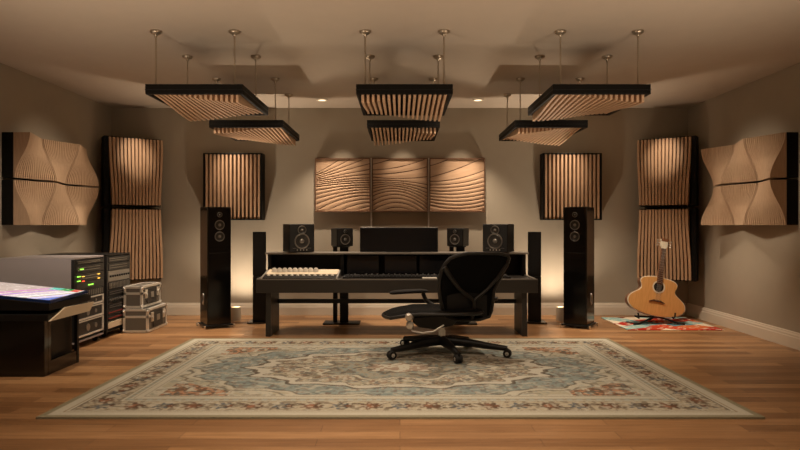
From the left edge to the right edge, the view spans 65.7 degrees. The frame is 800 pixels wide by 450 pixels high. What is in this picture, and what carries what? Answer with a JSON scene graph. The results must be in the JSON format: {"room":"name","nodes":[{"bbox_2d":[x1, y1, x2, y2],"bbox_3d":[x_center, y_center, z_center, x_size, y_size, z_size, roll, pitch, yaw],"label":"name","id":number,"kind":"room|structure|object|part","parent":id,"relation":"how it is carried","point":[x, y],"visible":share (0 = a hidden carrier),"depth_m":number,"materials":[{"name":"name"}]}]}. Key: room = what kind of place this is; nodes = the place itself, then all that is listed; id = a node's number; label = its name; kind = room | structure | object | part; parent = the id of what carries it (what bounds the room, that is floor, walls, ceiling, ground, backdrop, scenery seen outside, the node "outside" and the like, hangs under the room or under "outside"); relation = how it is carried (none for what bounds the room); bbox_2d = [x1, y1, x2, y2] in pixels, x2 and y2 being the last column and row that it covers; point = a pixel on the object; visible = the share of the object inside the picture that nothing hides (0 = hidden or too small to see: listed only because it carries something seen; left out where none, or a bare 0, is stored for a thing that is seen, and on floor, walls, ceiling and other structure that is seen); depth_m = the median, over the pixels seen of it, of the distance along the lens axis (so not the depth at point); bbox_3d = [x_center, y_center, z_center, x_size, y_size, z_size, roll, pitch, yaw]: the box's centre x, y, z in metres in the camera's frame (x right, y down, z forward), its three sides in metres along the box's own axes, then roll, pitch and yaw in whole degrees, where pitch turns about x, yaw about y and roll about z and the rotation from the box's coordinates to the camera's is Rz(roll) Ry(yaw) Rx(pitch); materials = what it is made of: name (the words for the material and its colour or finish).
{"room":"studio","nodes":[
{"label":"studio","id":0,"kind":"room"},
{"bbox_2d":[0,63,111,257],"bbox_3d":[-4.210,-0.195,3.678,0.100,2.990,10.556,0,0,0],"label":"wall","id":1,"kind":"structure","parent":0,"point":[28,103],"depth_m":7.38,"materials":[{"name":"paint"}]},
{"bbox_2d":[2,132,98,185],"bbox_3d":[-4.012,-0.734,7.220,0.295,0.473,1.500,0,0,0],"label":"wall panel","id":2,"kind":"object","parent":1,"relation":"attached to","point":[25,156],"visible":1,"depth_m":6.89,"materials":[{"name":"brown wood"}]},
{"bbox_2d":[2,180,98,224],"bbox_3d":[-4.012,-0.236,7.220,0.295,0.473,1.500,0,0,0],"label":"wall panel","id":3,"kind":"object","parent":1,"relation":"attached to","point":[23,202],"visible":1,"depth_m":6.89,"materials":[{"name":"brown wood"}]},
{"bbox_2d":[0,0,799,107],"bbox_3d":[0.000,-1.740,3.678,8.520,0.100,10.756,0,0,0],"label":"ceiling","id":4,"kind":"structure","parent":0,"point":[692,52],"depth_m":5.84,"materials":[{"name":"paint"}]},
{"bbox_2d":[145,29,268,120],"bbox_3d":[-1.750,-1.365,5.735,0.853,0.651,1.034,0,0,0],"label":"acoustic panel","id":5,"kind":"object","parent":4,"relation":"hanging from","point":[195,102],"visible":1,"depth_m":5.40,"materials":[{"name":"brown wood"}]},
{"bbox_3d":[-2.126,-1.407,5.400,0.016,0.526,0.014,0,0,0],"label":"hanging cord","id":6,"kind":"part","parent":5,"relation":"part of","materials":[{"name":"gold metal"}]},
{"bbox_3d":[-1.736,-1.145,5.735,0.822,0.085,1.030,0,0,0],"label":"frame","id":7,"kind":"part","parent":5,"relation":"part of","materials":[{"name":"black wood"}]},
{"bbox_3d":[-1.442,-1.407,5.400,0.016,0.526,0.014,0,0,0],"label":"hanging cord","id":8,"kind":"part","parent":5,"relation":"part of","materials":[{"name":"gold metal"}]},
{"bbox_3d":[-1.442,-1.407,6.200,0.016,0.526,0.014,0,0,0],"label":"hanging cord","id":9,"kind":"part","parent":5,"relation":"part of","materials":[{"name":"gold metal"}]},
{"bbox_2d":[209,77,298,145],"bbox_3d":[-1.738,-1.360,7.515,0.857,0.660,1.134,0,0,0],"label":"acoustic panel","id":10,"kind":"object","parent":4,"relation":"hanging from","point":[271,131],"visible":0.8,"depth_m":7.14,"materials":[{"name":"brown wood"}]},
{"bbox_3d":[-1.726,-1.135,7.515,0.830,0.085,1.130,0,0,0],"label":"frame","id":11,"kind":"part","parent":10,"relation":"part of","materials":[{"name":"black wood"}]},
{"bbox_3d":[-1.438,-1.403,7.150,0.016,0.534,0.014,0,0,0],"label":"hanging cord","id":12,"kind":"part","parent":10,"relation":"part of","materials":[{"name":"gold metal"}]},
{"bbox_2d":[367,77,439,145],"bbox_3d":[0.039,-1.360,7.515,0.822,0.660,1.134,0,0,0],"label":"acoustic panel","id":13,"kind":"object","parent":4,"relation":"hanging from","point":[379,130],"visible":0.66,"depth_m":7.14,"materials":[{"name":"brown wood"}]},
{"bbox_3d":[0.039,-1.135,7.515,0.818,0.085,1.130,0,0,0],"label":"frame","id":14,"kind":"part","parent":13,"relation":"part of","materials":[{"name":"black wood"}]},
{"bbox_2d":[356,29,452,120],"bbox_3d":[0.038,-1.365,5.735,0.820,0.651,1.034,0,0,0],"label":"acoustic panel","id":15,"kind":"object","parent":4,"relation":"hanging from","point":[421,100],"visible":1,"depth_m":5.42,"materials":[{"name":"brown wood"}]},
{"bbox_3d":[-0.304,-1.407,5.400,0.016,0.526,0.014,0,0,0],"label":"hanging cord","id":16,"kind":"part","parent":15,"relation":"part of","materials":[{"name":"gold metal"}]},
{"bbox_3d":[0.038,-1.145,5.735,0.816,0.085,1.030,0,0,0],"label":"frame","id":17,"kind":"part","parent":15,"relation":"part of","materials":[{"name":"black wood"}]},
{"bbox_3d":[0.383,-1.407,6.200,0.016,0.526,0.014,0,0,0],"label":"hanging cord","id":18,"kind":"part","parent":15,"relation":"part of","materials":[{"name":"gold metal"}]},
{"bbox_3d":[0.383,-1.407,5.400,0.016,0.526,0.014,0,0,0],"label":"hanging cord","id":19,"kind":"part","parent":15,"relation":"part of","materials":[{"name":"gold metal"}]},
{"bbox_2d":[499,77,587,145],"bbox_3d":[1.706,-1.360,7.515,0.839,0.660,1.134,0,0,0],"label":"acoustic panel","id":20,"kind":"object","parent":4,"relation":"hanging from","point":[556,132],"visible":0.83,"depth_m":7.14,"materials":[{"name":"brown wood"}]},
{"bbox_3d":[1.387,-1.403,7.150,0.016,0.534,0.014,0,0,0],"label":"hanging cord","id":21,"kind":"part","parent":20,"relation":"part of","materials":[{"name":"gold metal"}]},
{"bbox_3d":[1.698,-1.135,7.515,0.818,0.085,1.130,0,0,0],"label":"frame","id":22,"kind":"part","parent":20,"relation":"part of","materials":[{"name":"black wood"}]},
{"bbox_2d":[528,29,650,120],"bbox_3d":[1.704,-1.365,5.735,0.837,0.651,1.034,0,0,0],"label":"acoustic panel","id":23,"kind":"object","parent":4,"relation":"hanging from","point":[560,100],"visible":1,"depth_m":5.40,"materials":[{"name":"brown wood"}]},
{"bbox_3d":[1.397,-1.407,6.200,0.016,0.526,0.014,0,0,0],"label":"hanging cord","id":24,"kind":"part","parent":23,"relation":"part of","materials":[{"name":"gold metal"}]},
{"bbox_3d":[1.397,-1.407,5.400,0.016,0.526,0.014,0,0,0],"label":"hanging cord","id":25,"kind":"part","parent":23,"relation":"part of","materials":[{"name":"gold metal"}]},
{"bbox_3d":[1.700,-1.145,5.735,0.825,0.085,1.030,0,0,0],"label":"frame","id":26,"kind":"part","parent":23,"relation":"part of","materials":[{"name":"black wood"}]},
{"bbox_3d":[2.073,-1.407,6.200,0.016,0.526,0.014,0,0,0],"label":"hanging cord","id":27,"kind":"part","parent":23,"relation":"part of","materials":[{"name":"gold metal"}]},
{"bbox_3d":[2.073,-1.407,5.400,0.016,0.526,0.014,0,0,0],"label":"hanging cord","id":28,"kind":"part","parent":23,"relation":"part of","materials":[{"name":"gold metal"}]},
{"bbox_2d":[0,315,799,449],"bbox_3d":[0.000,1.350,3.678,8.520,0.100,10.756,0,0,0],"label":"floor","id":29,"kind":"structure","parent":0,"point":[762,376],"depth_m":4.14,"materials":[{"name":"brown wood"}]},
{"bbox_2d":[0,294,93,376],"bbox_3d":[-3.525,0.926,5.602,1.150,0.748,0.764,0,0,0],"label":"console desk","id":30,"kind":"object","parent":29,"relation":"on","point":[36,337],"visible":0.99,"depth_m":5.30,"materials":[{"name":"black laminate"}]},
{"bbox_3d":[-3.570,1.055,5.330,1.060,0.490,0.060,0,0,0],"label":"panel","id":31,"kind":"part","parent":30,"relation":"part of","materials":[{"name":"black wood"}]},
{"bbox_2d":[0,282,87,302],"bbox_3d":[-3.530,0.588,5.585,1.120,0.156,0.630,0,0,0],"label":"display","id":32,"kind":"object","parent":30,"relation":"on","point":[15,291],"visible":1,"depth_m":5.57,"materials":[{"name":"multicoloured glass"}]},
{"bbox_3d":[-3.062,1.055,5.380,0.045,0.490,0.040,0,0,0],"label":"corner post","id":33,"kind":"part","parent":30,"relation":"part of","materials":[{"name":"brown wood"}]},
{"bbox_3d":[-3.057,1.240,5.620,0.023,0.120,0.440,0,0,0],"label":"rail","id":34,"kind":"part","parent":30,"relation":"part of","materials":[{"name":"brown wood"}]},
{"bbox_3d":[-2.958,0.772,5.603,0.015,0.092,0.763,0,0,0],"label":"panel","id":35,"kind":"part","parent":30,"relation":"part of","materials":[{"name":"beige laminate"}]},
{"bbox_3d":[-3.055,1.055,5.857,0.030,0.490,0.035,0,0,0],"label":"leg","id":36,"kind":"part","parent":30,"relation":"part of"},
{"bbox_2d":[0,255,103,349],"bbox_3d":[-3.746,0.821,6.710,0.808,0.958,0.640,0,0,0],"label":"equipment rack","id":37,"kind":"object","parent":29,"relation":"on","point":[79,272],"visible":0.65,"depth_m":6.42,"materials":[{"name":"grey metal"}]},
{"bbox_3d":[-3.373,0.787,6.404,0.034,0.855,0.028,0,0,0],"label":"rail","id":38,"kind":"part","parent":37,"relation":"part of","materials":[{"name":"black metal"}]},
{"bbox_2d":[87,288,100,294],"bbox_3d":[-3.350,0.730,6.710,0.004,0.056,0.532,0,0,0],"label":"grille","id":39,"kind":"object","parent":37,"relation":"attached to","point":[93,291],"depth_m":6.80,"materials":[{"name":"black metal"}]},
{"bbox_3d":[-3.373,0.787,7.016,0.034,0.855,0.028,0,0,0],"label":"rail","id":40,"kind":"part","parent":37,"relation":"part of","materials":[{"name":"black metal"}]},
{"bbox_2d":[42,253,129,337],"bbox_3d":[-3.744,0.821,7.405,0.812,0.958,0.610,0,0,0],"label":"equipment rack","id":41,"kind":"object","parent":29,"relation":"on","point":[116,265],"visible":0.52,"depth_m":7.29,"materials":[{"name":"metal"}]},
{"bbox_3d":[-3.373,0.787,7.114,0.034,0.855,0.028,0,0,0],"label":"rail","id":42,"kind":"part","parent":41,"relation":"part of","materials":[{"name":"black metal"}]},
{"bbox_2d":[109,279,128,288],"bbox_3d":[-3.350,0.705,7.405,0.004,0.066,0.502,0,0,0],"label":"grille","id":43,"kind":"object","parent":41,"relation":"attached to","point":[115,283],"depth_m":7.38,"materials":[{"name":"grey metal"}]},
{"bbox_3d":[-3.373,0.787,7.696,0.034,0.855,0.028,0,0,0],"label":"rail","id":44,"kind":"part","parent":41,"relation":"part of","materials":[{"name":"black metal"}]},
{"bbox_2d":[122,303,167,332],"bbox_3d":[-3.182,1.154,7.760,0.336,0.284,0.630,0,0,0],"label":"flight case","id":45,"kind":"object","parent":29,"relation":"on","point":[148,319],"visible":0.92,"depth_m":7.47,"materials":[{"name":"metal"}]},
{"bbox_2d":[122,282,161,307],"bbox_3d":[-3.222,0.873,7.770,0.256,0.266,0.610,0,0,0],"label":"flight case","id":46,"kind":"object","parent":45,"relation":"on","point":[143,294],"visible":1,"depth_m":7.54,"materials":[{"name":"metal"}]},
{"bbox_3d":[-3.110,0.874,7.770,0.008,0.181,0.290,0,0,0],"label":"recessed dish","id":47,"kind":"part","parent":46,"relation":"part of","materials":[{"name":"silver metal"}]},
{"bbox_3d":[-3.030,1.155,7.760,0.008,0.193,0.300,0,0,0],"label":"recessed dish","id":48,"kind":"part","parent":45,"relation":"part of","materials":[{"name":"silver metal"}]},
{"bbox_2d":[196,207,234,329],"bbox_3d":[-2.364,0.534,7.947,0.398,1.528,0.376,0,0,-33],"label":"tower speaker","id":49,"kind":"object","parent":29,"relation":"on","point":[215,222],"visible":1,"depth_m":7.81},
{"bbox_2d":[208,253,229,322],"bbox_3d":[-2.272,0.785,7.806,0.276,0.870,0.004,0,0,-33],"label":"grille","id":50,"kind":"object","parent":49,"relation":"attached to","point":[218,263],"depth_m":7.80,"materials":[{"name":"black fabric"}]},
{"bbox_2d":[231,306,240,320],"bbox_3d":[-2.227,1.206,8.420,0.136,0.187,0.136,0,0,0],"label":"uplight","id":51,"kind":"object","parent":29,"relation":"on","point":[236,310],"visible":0.98,"depth_m":8.36,"materials":[{"name":"white metal"}]},
{"bbox_2d":[247,232,265,323],"bbox_3d":[-1.871,0.695,8.255,0.319,1.209,0.270,0,0,-12],"label":"speaker","id":52,"kind":"object","parent":29,"relation":"on","point":[259,238],"visible":0.73,"depth_m":8.18},
{"bbox_3d":[-1.871,1.283,8.255,0.319,0.018,0.270,0,0,-12],"label":"plate","id":53,"kind":"part","parent":52,"relation":"part of","materials":[{"name":"black metal"}]},
{"bbox_2d":[254,233,265,273],"bbox_3d":[-1.847,0.375,8.180,0.150,0.530,0.007,0,0,-12],"label":"grille","id":54,"kind":"object","parent":52,"relation":"attached to","point":[259,238],"depth_m":8.18,"materials":[{"name":"black fabric"}]},
{"bbox_2d":[323,246,360,324],"bbox_3d":[-0.765,0.786,8.180,0.480,1.019,0.260,0,0,0],"label":"speaker stand","id":55,"kind":"object","parent":29,"relation":"on","point":[344,307],"visible":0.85,"depth_m":8.14,"materials":[{"name":"black metal"}]},
{"bbox_3d":[-0.853,0.784,8.175,0.055,0.987,0.060,0,0,0],"label":"narrow post","id":56,"kind":"part","parent":55,"relation":"part of","materials":[{"name":"black metal"}]},
{"bbox_2d":[331,228,352,245],"bbox_3d":[-0.761,0.158,8.172,0.230,0.238,0.229,0,0,-28],"label":"speaker","id":57,"kind":"object","parent":55,"relation":"on","point":[339,236],"visible":1,"depth_m":8.08},
{"bbox_3d":[-0.765,1.287,8.180,0.480,0.018,0.260,0,0,0],"label":"plate","id":58,"kind":"part","parent":55,"relation":"part of","materials":[{"name":"black metal"}]},
{"bbox_3d":[-0.735,0.784,8.175,0.110,0.987,0.070,0,0,0],"label":"wide post","id":59,"kind":"part","parent":55,"relation":"part of","materials":[{"name":"black metal"}]},
{"bbox_2d":[256,252,537,336],"bbox_3d":[-0.037,0.822,7.620,3.287,0.956,0.840,0,0,0],"label":"desk","id":60,"kind":"object","parent":29,"relation":"on","point":[520,284],"visible":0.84,"depth_m":7.62,"materials":[{"name":"black wood"}]},
{"bbox_2d":[283,224,313,251],"bbox_3d":[-1.282,0.163,7.851,0.330,0.350,0.280,0,0,-28],"label":"monitor","id":61,"kind":"object","parent":60,"relation":"on","point":[296,237],"visible":1,"depth_m":7.74,"materials":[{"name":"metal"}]},
{"bbox_2d":[260,268,340,278],"bbox_3d":[-1.179,0.576,7.447,0.903,0.122,0.405,0,0,0],"label":"controller","id":62,"kind":"object","parent":60,"relation":"on","point":[273,273],"visible":1,"depth_m":7.41,"materials":[{"name":"beige plastic"}]},
{"bbox_3d":[-1.174,0.567,7.505,0.853,0.045,0.230,0,0,0],"label":"panel","id":63,"kind":"part","parent":62,"relation":"part of","materials":[{"name":"beige laminate"}]},
{"bbox_3d":[-0.465,0.493,7.780,0.400,0.219,0.020,0,0,0],"label":"cubby panel","id":64,"kind":"part","parent":60,"relation":"part of","materials":[{"name":"black wood"}]},
{"bbox_2d":[276,254,517,273],"bbox_3d":[-0.037,0.501,8.015,3.167,0.271,0.030,0,0,0],"label":"shelf","id":65,"kind":"object","parent":60,"relation":"attached to","point":[320,261],"depth_m":8.00,"materials":[{"name":"black wood"}]},
{"bbox_2d":[265,252,528,253],"bbox_3d":[-0.037,0.355,7.880,3.287,0.022,0.320,0,0,0],"label":"shelf","id":66,"kind":"object","parent":60,"relation":"attached to","point":[266,252],"depth_m":7.75,"materials":[{"name":"black wood"}]},
{"bbox_3d":[-0.035,0.629,7.601,3.267,0.017,0.798,0,0,0],"label":"edge trim","id":67,"kind":"part","parent":60,"relation":"part of","materials":[{"name":"black wood"}]},
{"bbox_2d":[360,227,437,251],"bbox_3d":[-0.013,0.185,7.895,0.989,0.318,0.130,0,0,0],"label":"computer monitor","id":68,"kind":"object","parent":60,"relation":"on","point":[372,239],"visible":0.94,"depth_m":7.84,"materials":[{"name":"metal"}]},
{"bbox_3d":[0.008,0.493,7.780,0.400,0.219,0.020,0,0,0],"label":"cubby panel","id":69,"kind":"part","parent":60,"relation":"part of","materials":[{"name":"black wood"}]},
{"bbox_2d":[342,273,510,278],"bbox_3d":[0.315,0.610,7.460,1.984,0.053,0.320,0,0,0],"label":"keyboard","id":70,"kind":"object","parent":60,"relation":"on","point":[354,275],"visible":0.67,"depth_m":7.31,"materials":[{"name":"black plastic"}]},
{"bbox_2d":[422,277,436,278],"bbox_3d":[0.346,0.620,7.250,0.170,0.014,0.090,0,0,0],"label":"controller","id":71,"kind":"object","parent":60,"relation":"on","point":[422,277],"visible":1,"depth_m":7.22,"materials":[{"name":"plastic"}]},
{"bbox_3d":[0.444,0.493,7.780,0.400,0.219,0.020,0,0,0],"label":"cubby panel","id":72,"kind":"part","parent":60,"relation":"part of","materials":[{"name":"black wood"}]},
{"bbox_2d":[483,224,513,251],"bbox_3d":[1.244,0.163,7.851,0.330,0.350,0.280,0,0,28],"label":"monitor","id":73,"kind":"object","parent":60,"relation":"on","point":[496,237],"visible":1,"depth_m":7.74,"materials":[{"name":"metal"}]},
{"bbox_2d":[36,338,764,418],"bbox_3d":[0.003,1.293,5.595,4.880,0.014,2.890,0,0,0],"label":"patterned rug","id":74,"kind":"object","parent":29,"relation":"on","point":[197,378],"visible":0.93,"depth_m":4.94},
{"bbox_2d":[381,252,511,363],"bbox_3d":[0.451,0.771,6.152,1.305,1.031,0.911,0,0,0],"label":"office chair","id":75,"kind":"object","parent":74,"relation":"on","point":[468,282],"visible":1,"depth_m":6.06,"materials":[{"name":"fabric"}]},
{"bbox_3d":[0.085,0.881,5.940,0.072,0.071,0.100,0,0,0],"label":"adjuster knob","id":76,"kind":"part","parent":75,"relation":"part of","materials":[{"name":"metal"}]},
{"bbox_3d":[0.095,0.961,5.940,0.072,0.071,0.100,0,0,0],"label":"adjuster knob","id":77,"kind":"part","parent":75,"relation":"part of","materials":[{"name":"metal"}]},
{"bbox_3d":[0.352,0.825,6.487,0.279,0.235,0.074,0,0,28],"label":"armrest post","id":78,"kind":"part","parent":75,"relation":"part of","materials":[{"name":"black plastic"}]},
{"bbox_3d":[0.330,0.869,6.230,1.000,0.097,0.580,0,0,0],"label":"seat","id":79,"kind":"part","parent":75,"relation":"part of","materials":[{"name":"fabric"}]},
{"bbox_3d":[0.330,0.879,6.230,1.034,0.079,0.614,0,0,0],"label":"seat frame","id":80,"kind":"part","parent":75,"relation":"part of","materials":[{"name":"black plastic"}]},
{"bbox_3d":[0.707,0.606,6.069,0.716,0.668,0.189,0,0,-17],"label":"backrest","id":81,"kind":"part","parent":75,"relation":"part of","materials":[{"name":"fabric"}]},
{"bbox_3d":[0.713,0.605,6.047,0.745,0.698,0.169,0,0,-16],"label":"backrest frame","id":82,"kind":"part","parent":75,"relation":"part of","materials":[{"name":"black plastic"}]},
{"bbox_2d":[448,246,476,324],"bbox_3d":[0.765,0.786,8.180,0.480,1.019,0.260,0,0,0],"label":"speaker stand","id":83,"kind":"object","parent":29,"relation":"on","point":[451,248],"visible":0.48,"depth_m":8.14,"materials":[{"name":"black metal"}]},
{"bbox_2d":[447,228,468,245],"bbox_3d":[0.761,0.158,8.172,0.230,0.238,0.229,0,0,28],"label":"monitor","id":84,"kind":"object","parent":83,"relation":"on","point":[455,236],"visible":1,"depth_m":8.08,"materials":[{"name":"black plastic"}]},
{"bbox_3d":[0.795,0.784,8.175,0.110,0.987,0.070,0,0,0],"label":"wide post","id":85,"kind":"part","parent":83,"relation":"part of","materials":[{"name":"black metal"}]},
{"bbox_3d":[0.765,1.287,8.180,0.480,0.018,0.260,0,0,0],"label":"plate","id":86,"kind":"part","parent":83,"relation":"part of","materials":[{"name":"black metal"}]},
{"bbox_2d":[527,232,546,323],"bbox_3d":[1.791,0.695,8.255,0.319,1.209,0.270,0,0,12],"label":"speaker","id":87,"kind":"object","parent":29,"relation":"on","point":[534,238],"visible":0.8,"depth_m":8.18},
{"bbox_2d":[529,233,540,273],"bbox_3d":[1.781,0.375,8.177,0.150,0.530,0.007,0,0,12],"label":"grille","id":88,"kind":"object","parent":87,"relation":"attached to","point":[534,238],"depth_m":8.18,"materials":[{"name":"black fabric"}]},
{"bbox_3d":[1.791,1.283,8.255,0.319,0.018,0.270,0,0,12],"label":"plate","id":89,"kind":"part","parent":87,"relation":"part of","materials":[{"name":"black metal"}]},
{"bbox_2d":[556,306,563,320],"bbox_3d":[2.187,1.206,8.420,0.136,0.187,0.136,0,0,0],"label":"uplight","id":90,"kind":"object","parent":29,"relation":"on","point":[559,309],"visible":0.77,"depth_m":8.36,"materials":[{"name":"white metal"}]},
{"bbox_2d":[560,207,597,329],"bbox_3d":[2.294,0.534,7.947,0.398,1.528,0.376,0,0,33],"label":"tower speaker","id":91,"kind":"object","parent":29,"relation":"on","point":[578,221],"visible":1,"depth_m":7.81},
{"bbox_2d":[564,253,585,322],"bbox_3d":[2.202,0.785,7.806,0.276,0.870,0.004,0,0,33],"label":"grille","id":92,"kind":"object","parent":91,"relation":"attached to","point":[574,263],"depth_m":7.81,"materials":[{"name":"black fabric"}]},
{"bbox_2d":[601,317,723,329],"bbox_3d":[3.405,1.296,8.155,1.190,0.008,1.030,0,0,0],"label":"rug","id":93,"kind":"object","parent":29,"relation":"on","point":[626,323],"visible":0.95,"depth_m":8.05,"materials":[{"name":"multicoloured fabric"}]},
{"bbox_2d":[633,313,684,324],"bbox_3d":[3.346,1.214,8.187,0.666,0.156,0.396,0,0,0],"label":"guitar stand","id":94,"kind":"object","parent":93,"relation":"on","point":[638,316],"visible":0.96,"depth_m":8.05,"materials":[{"name":"metal"}]},
{"bbox_2d":[625,238,684,317],"bbox_3d":[3.347,0.694,8.160,0.759,1.048,0.188,0,0,-1],"label":"acoustic guitar","id":95,"kind":"object","parent":94,"relation":"on","point":[654,295],"visible":1,"depth_m":8.11,"materials":[{"name":"brown wood"}]},
{"bbox_2d":[112,108,687,306],"bbox_3d":[0.000,-0.195,9.006,8.520,2.990,0.100,0,0,0],"label":"wall","id":96,"kind":"structure","parent":0,"point":[512,168],"depth_m":8.96,"materials":[{"name":"paint"}]},
{"bbox_2d":[101,136,162,206],"bbox_3d":[-3.715,-0.736,8.625,0.759,0.942,0.255,0,0,-35],"label":"panel","id":97,"kind":"object","parent":96,"relation":"attached to","point":[131,168],"visible":1,"depth_m":8.53,"materials":[{"name":"brown wood"}]},
{"bbox_2d":[101,208,162,279],"bbox_3d":[-3.715,0.269,8.625,0.759,0.988,0.255,0,0,-35],"label":"panel","id":98,"kind":"object","parent":96,"relation":"attached to","point":[136,232],"visible":0.86,"depth_m":8.56,"materials":[{"name":"brown wood"}]},
{"bbox_2d":[203,153,264,219],"bbox_3d":[-2.367,-0.544,8.857,0.834,0.947,0.195,0,0,0],"label":"wall panel","id":99,"kind":"object","parent":96,"relation":"attached to","point":[236,181],"visible":0.8,"depth_m":8.77,"materials":[{"name":"brown wood"}]},
{"bbox_2d":[315,158,370,211],"bbox_3d":[-0.821,-0.572,8.912,0.791,0.772,0.085,0,0,0],"label":"panel","id":100,"kind":"object","parent":96,"relation":"attached to","point":[341,184],"visible":1,"depth_m":8.90,"materials":[{"name":"brown wood"}]},
{"bbox_2d":[371,158,371,226],"bbox_3d":[-0.414,-0.306,8.925,0.018,1.312,0.059,0,0,0],"label":"metal strip","id":101,"kind":"object","parent":96,"relation":"attached to","point":[371,158],"visible":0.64,"depth_m":8.89,"materials":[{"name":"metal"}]},
{"bbox_2d":[372,158,427,211],"bbox_3d":[-0.001,-0.572,8.912,0.798,0.772,0.085,0,0,0],"label":"panel","id":102,"kind":"object","parent":96,"relation":"attached to","point":[398,184],"visible":1,"depth_m":8.90,"materials":[{"name":"brown wood"}]},
{"bbox_2d":[167,303,686,314],"bbox_3d":[0.000,1.212,8.945,8.260,0.175,0.022,0,0,0],"label":"baseboard","id":103,"kind":"structure","parent":96,"relation":"attached to","point":[172,308],"depth_m":8.93,"materials":[{"name":"paint"}]},
{"bbox_2d":[428,158,428,226],"bbox_3d":[0.412,-0.306,8.925,0.018,1.312,0.059,0,0,0],"label":"metal strip","id":104,"kind":"object","parent":96,"relation":"attached to","point":[428,158],"visible":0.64,"depth_m":8.89,"materials":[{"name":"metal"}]},
{"bbox_2d":[429,158,484,211],"bbox_3d":[0.820,-0.572,8.912,0.793,0.772,0.085,0,0,0],"label":"panel","id":105,"kind":"object","parent":96,"relation":"attached to","point":[455,184],"visible":1,"depth_m":8.90,"materials":[{"name":"brown wood"}]},
{"bbox_2d":[540,153,601,219],"bbox_3d":[2.437,-0.544,8.857,0.834,0.947,0.195,0,0,0],"label":"wall panel","id":106,"kind":"object","parent":96,"relation":"attached to","point":[566,179],"visible":0.81,"depth_m":8.77,"materials":[{"name":"brown wood"}]},
{"bbox_2d":[637,136,698,206],"bbox_3d":[3.715,-0.736,8.625,0.759,0.942,0.255,0,0,35],"label":"panel","id":107,"kind":"object","parent":96,"relation":"attached to","point":[668,168],"visible":1,"depth_m":8.52,"materials":[{"name":"brown wood"}]},
{"bbox_2d":[637,208,698,281],"bbox_3d":[3.715,0.269,8.625,0.759,0.988,0.255,0,0,35],"label":"panel","id":108,"kind":"object","parent":96,"relation":"attached to","point":[680,226],"visible":0.93,"depth_m":8.50,"materials":[{"name":"brown wood"}]},
{"bbox_2d":[688,63,799,332],"bbox_3d":[4.210,-0.195,3.678,0.100,2.990,10.556,0,0,0],"label":"wall","id":109,"kind":"structure","parent":0,"point":[751,272],"depth_m":7.34,"materials":[{"name":"paint"}]},
{"bbox_2d":[687,303,799,350],"bbox_3d":[4.149,1.212,3.678,0.022,0.175,10.556,0,0,0],"label":"baseboard","id":110,"kind":"structure","parent":109,"relation":"attached to","point":[781,336],"depth_m":7.38,"materials":[{"name":"paint"}]},
{"bbox_2d":[701,132,797,185],"bbox_3d":[4.012,-0.734,7.220,0.295,0.473,1.500,0,0,0],"label":"wall panel","id":111,"kind":"object","parent":109,"relation":"attached to","point":[773,156],"visible":1,"depth_m":6.90,"materials":[{"name":"brown wood"}]},
{"bbox_2d":[701,180,797,224],"bbox_3d":[4.012,-0.236,7.220,0.295,0.473,1.500,0,0,0],"label":"wall panel","id":112,"kind":"object","parent":109,"relation":"attached to","point":[769,202],"visible":1,"depth_m":6.88,"materials":[{"name":"brown wood"}]}
]}

